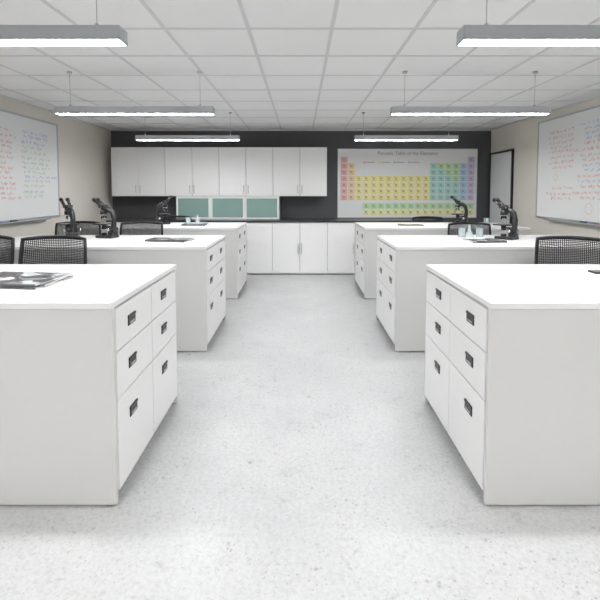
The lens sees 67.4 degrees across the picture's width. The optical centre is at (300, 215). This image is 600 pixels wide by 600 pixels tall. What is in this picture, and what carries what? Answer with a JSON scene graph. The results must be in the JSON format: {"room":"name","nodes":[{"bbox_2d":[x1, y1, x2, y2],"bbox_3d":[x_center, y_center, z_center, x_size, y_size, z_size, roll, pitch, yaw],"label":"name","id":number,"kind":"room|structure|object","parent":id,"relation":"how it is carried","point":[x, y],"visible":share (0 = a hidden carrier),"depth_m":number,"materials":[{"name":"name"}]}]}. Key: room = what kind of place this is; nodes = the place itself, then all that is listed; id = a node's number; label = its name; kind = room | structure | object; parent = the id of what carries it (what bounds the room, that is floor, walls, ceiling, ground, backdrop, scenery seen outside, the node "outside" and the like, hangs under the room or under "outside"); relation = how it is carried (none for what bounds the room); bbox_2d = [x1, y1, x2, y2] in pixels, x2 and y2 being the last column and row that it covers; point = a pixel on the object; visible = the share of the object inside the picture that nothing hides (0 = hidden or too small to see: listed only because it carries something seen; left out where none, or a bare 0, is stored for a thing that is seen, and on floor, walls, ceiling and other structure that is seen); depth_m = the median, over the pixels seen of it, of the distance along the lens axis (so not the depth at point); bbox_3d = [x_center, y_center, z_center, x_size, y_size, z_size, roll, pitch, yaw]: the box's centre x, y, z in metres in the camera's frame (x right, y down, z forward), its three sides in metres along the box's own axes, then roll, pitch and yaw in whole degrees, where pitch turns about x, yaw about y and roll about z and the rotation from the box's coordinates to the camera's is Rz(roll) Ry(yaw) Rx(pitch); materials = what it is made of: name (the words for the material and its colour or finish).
{"room":"laboratory","nodes":[
{"label":"laboratory","id":0,"kind":"room"},
{"bbox_2d":[0,97,112,239],"bbox_3d":[-3.380,0.031,2.481,0.100,2.452,11.150,0,3,0],"label":"wall","id":1,"kind":"structure","parent":0,"point":[84,149],"depth_m":6.67,"materials":[{"name":"beige paint"}]},
{"bbox_2d":[0,109,59,224],"bbox_3d":[-3.288,-0.531,4.727,0.080,1.267,2.844,0,3,0],"label":"whiteboard","id":2,"kind":"object","parent":1,"relation":"attached to","point":[29,158],"visible":1,"depth_m":5.43,"materials":[{"name":"white plastic"}]},
{"bbox_2d":[0,274,599,599],"bbox_3d":[0.000,1.305,2.554,6.860,0.100,11.150,0,3,0],"label":"floor","id":3,"kind":"structure","parent":0,"point":[300,455],"depth_m":1.98,"materials":[{"name":"white concrete"}]},
{"bbox_2d":[0,235,14,263],"bbox_3d":[-2.496,0.686,3.337,0.640,1.044,0.573,0,3,7],"label":"office chair","id":4,"kind":"object","parent":3,"relation":"on","point":[10,250],"visible":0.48,"depth_m":3.52,"materials":[{"name":"fabric"}]},
{"bbox_2d":[18,235,86,263],"bbox_3d":[-1.902,0.689,3.297,0.640,1.044,0.573,0,3,-3],"label":"office chair","id":5,"kind":"object","parent":3,"relation":"on","point":[84,240],"visible":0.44,"depth_m":3.51,"materials":[{"name":"fabric"}]},
{"bbox_2d":[55,221,100,234],"bbox_3d":[-2.609,0.588,5.223,0.640,1.024,0.573,-1,3,-17],"label":"office chair","id":6,"kind":"object","parent":3,"relation":"on","point":[89,225],"visible":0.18,"depth_m":5.46,"materials":[{"name":"plastic"}]},
{"bbox_2d":[0,264,177,505],"bbox_3d":[-1.863,0.801,2.459,2.123,0.917,1.012,0,3,0],"label":"lab bench","id":7,"kind":"object","parent":3,"relation":"on","point":[88,360],"visible":1,"depth_m":1.98,"materials":[{"name":"laminate"}]},
{"bbox_2d":[0,271,73,289],"bbox_3d":[-1.480,0.335,2.353,0.455,0.027,0.350,0,3,4],"label":"magazine stack","id":8,"kind":"object","parent":7,"relation":"on","point":[8,280],"visible":1,"depth_m":2.32,"materials":[{"name":"white paper"}]},
{"bbox_2d":[0,235,225,351],"bbox_3d":[-1.863,0.692,4.361,2.123,0.917,1.012,0,3,0],"label":"lab bench","id":9,"kind":"object","parent":3,"relation":"on","point":[200,262],"visible":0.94,"depth_m":3.88,"materials":[{"name":"laminate"}]},
{"bbox_2d":[58,198,80,236],"bbox_3d":[-2.326,0.020,4.521,0.249,0.405,0.168,3,4,42],"label":"microscope","id":10,"kind":"object","parent":9,"relation":"on","point":[71,229],"visible":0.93,"depth_m":4.46,"materials":[{"name":"black plastic"}]},
{"bbox_2d":[92,198,118,237],"bbox_3d":[-1.982,0.018,4.567,0.249,0.405,0.168,1,3,14],"label":"microscope","id":11,"kind":"object","parent":9,"relation":"on","point":[112,230],"visible":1,"depth_m":4.53,"materials":[{"name":"black plastic"}]},
{"bbox_2d":[145,237,194,241],"bbox_3d":[-1.250,0.227,4.300,0.426,0.018,0.269,1,3,10],"label":"magazine stack","id":12,"kind":"object","parent":9,"relation":"on","point":[155,239],"visible":1,"depth_m":4.24,"materials":[{"name":"white paper"}]},
{"bbox_2d":[119,221,162,234],"bbox_3d":[-1.883,0.589,5.194,0.640,1.024,0.573,0,3,-6],"label":"office chair","id":13,"kind":"object","parent":3,"relation":"on","point":[141,225],"visible":0.31,"depth_m":5.41,"materials":[{"name":"plastic"}]},
{"bbox_2d":[78,222,246,298],"bbox_3d":[-1.863,0.582,6.258,2.123,0.917,1.012,0,3,0],"label":"lab bench","id":14,"kind":"object","parent":3,"relation":"on","point":[235,233],"visible":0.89,"depth_m":5.78,"materials":[{"name":"laminate"}]},
{"bbox_2d":[155,195,172,224],"bbox_3d":[-1.943,-0.087,6.387,0.249,0.405,0.168,-2,4,-29],"label":"microscope","id":15,"kind":"object","parent":14,"relation":"on","point":[157,217],"visible":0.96,"depth_m":6.35,"materials":[{"name":"black plastic"}]},
{"bbox_2d":[181,223,209,225],"bbox_3d":[-1.450,0.118,6.197,0.366,0.018,0.261,0,3,4],"label":"magazine stack","id":16,"kind":"object","parent":14,"relation":"on","point":[184,224],"visible":1,"depth_m":6.09,"materials":[{"name":"white paper"}]},
{"bbox_2d":[161,216,191,221],"bbox_3d":[-2.020,0.500,7.092,0.640,0.984,0.573,0,3,0],"label":"office chair","id":17,"kind":"object","parent":3,"relation":"on","point":[189,218],"visible":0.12,"depth_m":7.32,"materials":[{"name":"fabric"}]},
{"bbox_2d":[106,218,436,273],"bbox_3d":[-0.467,0.509,7.681,5.452,0.900,0.617,0,3,0],"label":"base cabinet","id":18,"kind":"object","parent":3,"relation":"on","point":[282,245],"visible":0.29,"depth_m":7.40,"materials":[{"name":"white laminate"}]},
{"bbox_2d":[176,196,279,218],"bbox_3d":[-1.240,-0.144,7.778,1.740,0.391,0.350,0,3,0],"label":"hutch","id":19,"kind":"object","parent":18,"relation":"on","point":[196,207],"visible":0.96,"depth_m":7.61,"materials":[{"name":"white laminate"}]},
{"bbox_2d":[412,216,442,221],"bbox_3d":[2.050,0.505,7.093,0.640,0.974,0.573,0,3,0],"label":"office chair","id":20,"kind":"object","parent":3,"relation":"on","point":[440,219],"visible":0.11,"depth_m":7.32,"materials":[{"name":"fabric"}]},
{"bbox_2d":[355,222,530,298],"bbox_3d":[1.863,0.582,6.258,2.123,0.917,1.012,0,3,0],"label":"lab bench","id":21,"kind":"object","parent":3,"relation":"on","point":[366,233],"visible":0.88,"depth_m":5.78,"materials":[{"name":"laminate"}]},
{"bbox_2d":[397,224,423,225],"bbox_3d":[1.500,0.122,6.197,0.342,0.009,0.222,0,3,7],"label":"magazine stack","id":22,"kind":"object","parent":21,"relation":"on","point":[397,224],"visible":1,"depth_m":6.11,"materials":[{"name":"white paper"}]},
{"bbox_2d":[450,195,467,222],"bbox_3d":[2.246,-0.088,6.396,0.249,0.405,0.168,2,4,31],"label":"microscope","id":23,"kind":"object","parent":21,"relation":"on","point":[465,217],"visible":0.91,"depth_m":6.35,"materials":[{"name":"black plastic"}]},
{"bbox_2d":[447,222,491,234],"bbox_3d":[1.983,0.595,5.174,0.640,1.014,0.573,0,3,6],"label":"office chair","id":24,"kind":"object","parent":3,"relation":"on","point":[461,225],"visible":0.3,"depth_m":5.39,"materials":[{"name":"plastic"}]},
{"bbox_2d":[376,235,599,351],"bbox_3d":[1.863,0.692,4.361,2.123,0.917,1.012,0,3,0],"label":"lab bench","id":25,"kind":"object","parent":3,"relation":"on","point":[402,260],"visible":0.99,"depth_m":3.88,"materials":[{"name":"laminate"}]},
{"bbox_2d":[462,238,506,242],"bbox_3d":[1.720,0.232,4.220,0.346,0.018,0.259,0,3,-7],"label":"magazine stack","id":26,"kind":"object","parent":25,"relation":"on","point":[477,240],"visible":1,"depth_m":4.15,"materials":[{"name":"white paper"}]},
{"bbox_2d":[492,198,518,239],"bbox_3d":[2.020,0.025,4.442,0.168,0.405,0.249,-2,4,-36],"label":"microscope","id":27,"kind":"object","parent":25,"relation":"on","point":[512,231],"visible":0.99,"depth_m":4.39,"materials":[{"name":"black plastic"}]},
{"bbox_2d":[424,264,599,505],"bbox_3d":[1.863,0.801,2.459,2.123,0.917,1.012,0,3,0],"label":"lab bench","id":28,"kind":"object","parent":3,"relation":"on","point":[512,351],"visible":1,"depth_m":1.98,"materials":[{"name":"laminate"}]},
{"bbox_2d":[588,270,599,273],"bbox_3d":[1.770,0.327,2.623,0.150,0.011,0.080,0,3,4],"label":"mobile phone","id":29,"kind":"object","parent":28,"relation":"on","point":[591,271],"visible":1,"depth_m":2.62,"materials":[{"name":"black plastic"}]},
{"bbox_2d":[534,236,599,263],"bbox_3d":[2.001,0.690,3.275,0.640,1.044,0.573,1,4,20],"label":"office chair","id":30,"kind":"object","parent":3,"relation":"on","point":[542,238],"visible":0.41,"depth_m":3.50,"materials":[{"name":"fabric"}]},
{"bbox_2d":[0,0,599,129],"bbox_3d":[0.000,-1.243,2.408,6.860,0.100,11.150,0,3,0],"label":"ceiling","id":31,"kind":"structure","parent":0,"point":[123,13],"depth_m":3.84,"materials":[{"name":"tile"}]},
{"bbox_2d":[0,0,127,45],"bbox_3d":[-1.515,-0.984,2.057,1.400,0.377,0.100,0,3,0],"label":"pendant light","id":32,"kind":"object","parent":31,"relation":"hanging from","point":[10,35],"visible":1,"depth_m":2.02,"materials":[{"name":"metal"}]},
{"bbox_2d":[54,71,214,114],"bbox_3d":[-1.480,-1.096,4.013,1.400,0.377,0.100,0,3,0],"label":"pendant light","id":33,"kind":"object","parent":31,"relation":"hanging from","point":[60,110],"visible":1,"depth_m":3.97,"materials":[{"name":"metal"}]},
{"bbox_2d":[135,112,239,140],"bbox_3d":[-1.540,-1.218,6.120,1.400,0.377,0.100,0,3,0],"label":"pendant light","id":34,"kind":"object","parent":31,"relation":"hanging from","point":[145,137],"visible":0.88,"depth_m":6.08,"materials":[{"name":"metal"}]},
{"bbox_2d":[0,0,599,130],"bbox_3d":[0.000,-1.183,2.411,6.660,0.020,10.950,0,3,0],"label":"grid","id":35,"kind":"object","parent":31,"relation":"attached to","point":[142,2],"depth_m":4.13,"materials":[{"name":"white metal"}]},
{"bbox_2d":[354,112,458,140],"bbox_3d":[1.430,-1.218,6.120,1.400,0.377,0.100,0,3,0],"label":"pendant light","id":36,"kind":"object","parent":31,"relation":"hanging from","point":[363,137],"visible":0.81,"depth_m":6.08,"materials":[{"name":"metal"}]},
{"bbox_2d":[390,71,550,114],"bbox_3d":[1.505,-1.096,4.013,1.400,0.377,0.100,0,3,0],"label":"pendant light","id":37,"kind":"object","parent":31,"relation":"hanging from","point":[394,110],"visible":1,"depth_m":3.97,"materials":[{"name":"metal"}]},
{"bbox_2d":[456,0,599,45],"bbox_3d":[1.430,-0.984,2.057,1.400,0.377,0.100,0,3,0],"label":"pendant light","id":38,"kind":"object","parent":31,"relation":"hanging from","point":[486,34],"visible":1,"depth_m":2.02,"materials":[{"name":"metal"}]},
{"bbox_2d":[111,131,490,221],"bbox_3d":[0.000,-0.287,7.997,6.660,2.452,0.100,0,3,0],"label":"wall","id":39,"kind":"structure","parent":0,"point":[123,206],"depth_m":7.89,"materials":[{"name":"grey paint"}]},
{"bbox_2d":[111,147,326,195],"bbox_3d":[-1.379,-0.753,7.728,3.630,0.823,0.380,0,3,0],"label":"upper cabinet","id":40,"kind":"object","parent":39,"relation":"attached to","point":[135,171],"visible":1,"depth_m":7.57,"materials":[{"name":"white laminate"}]},
{"bbox_2d":[337,149,477,217],"bbox_3d":[1.870,-0.573,7.920,2.456,1.214,0.016,0,3,0],"label":"poster","id":41,"kind":"object","parent":39,"relation":"attached to","point":[371,183],"visible":0.99,"depth_m":7.92,"materials":[{"name":"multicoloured paper"}]},
{"bbox_2d":[491,97,599,237],"bbox_3d":[3.380,0.031,2.481,0.100,2.452,11.150,0,3,0],"label":"wall","id":42,"kind":"structure","parent":0,"point":[522,137],"depth_m":6.56,"materials":[{"name":"beige paint"}]},
{"bbox_2d":[488,149,513,223],"bbox_3d":[3.293,-0.052,7.500,0.069,2.040,0.840,0,3,0],"label":"door","id":43,"kind":"structure","parent":42,"relation":"in","point":[501,168],"depth_m":7.46,"materials":[{"name":"white paint"}]},
{"bbox_2d":[535,105,599,225],"bbox_3d":[3.288,-0.551,4.811,0.080,1.337,3.014,0,3,0],"label":"whiteboard","id":44,"kind":"object","parent":42,"relation":"attached to","point":[568,145],"visible":1,"depth_m":5.51,"materials":[{"name":"white plastic"}]}
]}

